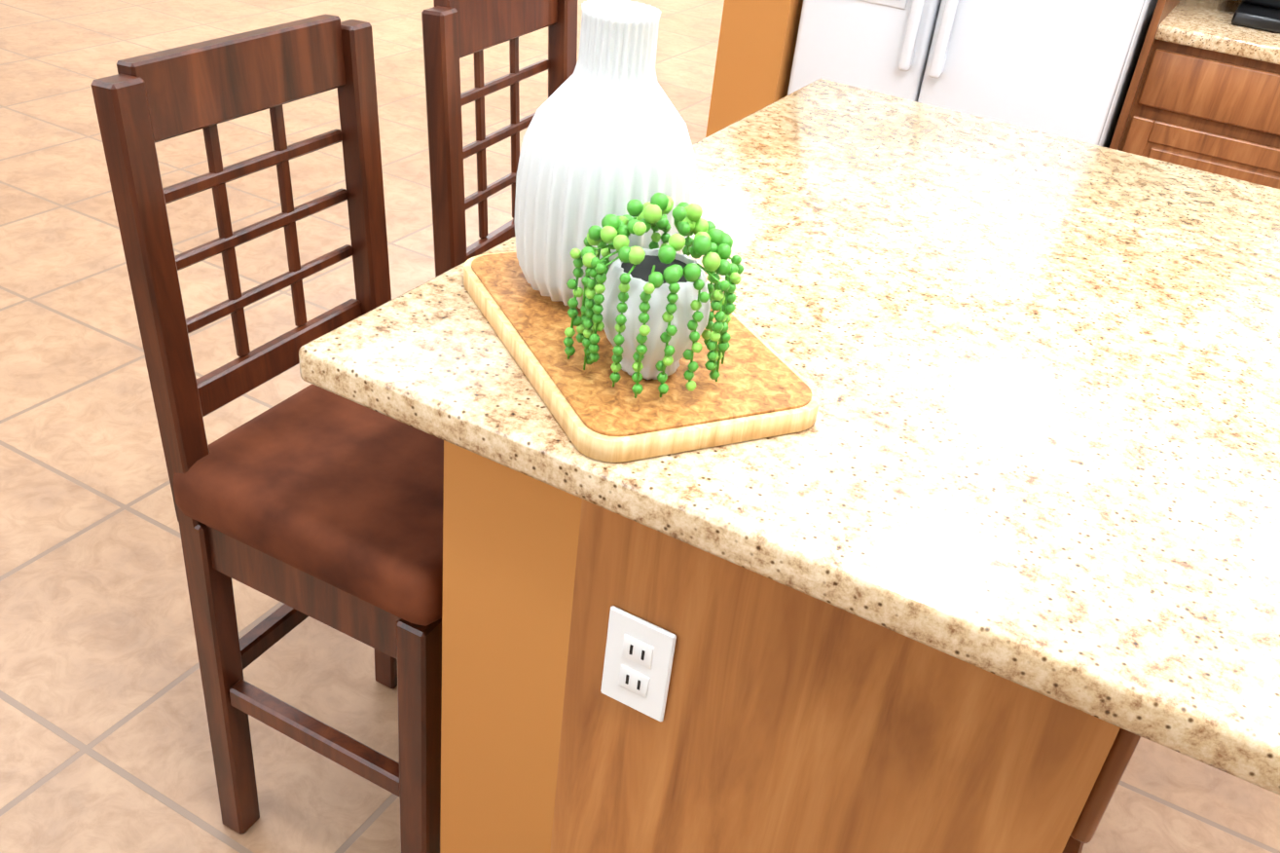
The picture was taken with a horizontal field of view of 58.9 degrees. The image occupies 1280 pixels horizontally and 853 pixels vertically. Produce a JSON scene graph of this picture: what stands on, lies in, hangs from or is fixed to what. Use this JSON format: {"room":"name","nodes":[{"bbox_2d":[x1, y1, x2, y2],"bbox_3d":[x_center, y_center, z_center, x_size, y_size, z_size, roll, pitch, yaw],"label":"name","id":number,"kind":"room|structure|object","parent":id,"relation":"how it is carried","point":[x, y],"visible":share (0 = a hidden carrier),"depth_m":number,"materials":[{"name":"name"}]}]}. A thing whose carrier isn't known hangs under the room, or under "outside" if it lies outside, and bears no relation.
{"room":"kitchen","nodes":[
{"label":"kitchen","id":0,"kind":"room"},
{"bbox_2d":[0,0,1279,852],"bbox_3d":[-0.565,-0.989,4.365,9.800,0.120,12.500,21,35,22],"label":"floor","id":1,"kind":"structure","parent":0,"point":[105,742],"depth_m":2.50,"materials":[{"name":"tile"}]},
{"bbox_2d":[91,13,443,852],"bbox_3d":[-0.332,0.099,1.514,0.442,1.130,0.425,21,35,22],"label":"stool","id":2,"kind":"object","parent":1,"relation":"on","point":[325,506],"visible":0.73,"depth_m":1.37,"materials":[{"name":"brown wood"}]},
{"bbox_2d":[421,0,577,277],"bbox_3d":[-0.078,-0.121,1.909,0.433,1.130,0.416,18,34,18],"label":"stool","id":3,"kind":"object","parent":1,"relation":"on","point":[454,31],"visible":0.29,"depth_m":1.68,"materials":[{"name":"brown wood"}]},
{"bbox_2d":[439,439,1140,852],"bbox_3d":[0.378,0.196,1.725,0.680,0.885,1.346,21,35,22],"label":"kitchen island","id":4,"kind":"object","parent":1,"relation":"on","point":[794,720],"visible":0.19,"depth_m":1.08,"materials":[{"name":"brown wood"}]},
{"bbox_2d":[600,605,676,721],"bbox_3d":[-0.003,0.234,1.109,0.072,0.116,0.008,21,35,22],"label":"outlet","id":5,"kind":"object","parent":4,"relation":"attached to","point":[639,658],"visible":1,"depth_m":1.10,"materials":[{"name":"white plastic"}]},
{"bbox_2d":[298,78,1279,795],"bbox_3d":[0.425,-0.194,1.481,0.980,0.040,1.400,21,35,22],"label":"island countertop","id":6,"kind":"structure","parent":4,"relation":"on","point":[1035,447],"depth_m":1.13,"materials":[{"name":"stone"}]},
{"bbox_2d":[463,251,820,462],"bbox_3d":[-0.012,-0.097,1.180,0.250,0.025,0.400,-9,35,-24],"label":"board","id":7,"kind":"object","parent":6,"relation":"on","point":[760,387],"visible":0.73,"depth_m":1.07,"materials":[{"name":"brown wood"}]},
{"bbox_2d":[513,0,694,308],"bbox_3d":[-0.032,-0.276,1.159,0.185,0.292,0.184,21,35,22],"label":"vase","id":8,"kind":"object","parent":7,"relation":"on","point":[606,132],"visible":0.83,"depth_m":1.10,"materials":[{"name":"white ceramic"}]},
{"bbox_2d":[563,192,743,398],"bbox_3d":[0.016,-0.129,1.051,0.158,0.168,0.151,21,35,22],"label":"succulent pot","id":9,"kind":"object","parent":7,"relation":"on","point":[649,312],"visible":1,"depth_m":1.02,"materials":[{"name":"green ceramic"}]},
{"bbox_2d":[787,0,1157,147],"bbox_3d":[1.059,-1.320,3.377,0.910,1.788,0.855,21,35,22],"label":"fridge","id":10,"kind":"object","parent":1,"relation":"on","point":[1064,68],"visible":0.4,"depth_m":3.12,"materials":[{"name":"white metal"}]},
{"bbox_2d":[1109,0,1279,150],"bbox_3d":[1.743,-0.728,3.449,0.581,0.875,0.610,21,35,22],"label":"base cabinet","id":11,"kind":"object","parent":1,"relation":"on","point":[1132,106],"depth_m":3.09,"materials":[{"name":"brown wood"}]},
{"bbox_2d":[1121,48,1279,188],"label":"drawers","id":12,"kind":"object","parent":11,"relation":"attached to","point":[1237,95],"depth_m":3.08,"materials":[{"name":"brown wood"}]},
{"bbox_2d":[1154,0,1279,64],"bbox_3d":[1.803,-1.304,3.056,0.579,0.525,0.618,21,35,22],"label":"countertop","id":13,"kind":"structure","parent":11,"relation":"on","point":[1206,24],"depth_m":2.96,"materials":[{"name":"stone"}]},
{"bbox_2d":[1231,0,1279,33],"bbox_3d":[1.771,-1.307,3.122,0.230,0.369,0.319,21,35,22],"label":"coffee maker","id":14,"kind":"object","parent":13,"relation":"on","point":[1262,15],"visible":1,"depth_m":3.12,"materials":[{"name":"black plastic"}]},
{"bbox_2d":[705,0,803,137],"bbox_3d":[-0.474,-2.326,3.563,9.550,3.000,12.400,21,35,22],"label":"panel","id":15,"kind":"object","parent":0,"point":[755,53],"depth_m":3.43,"materials":[{"name":"orange paint"}]}
]}

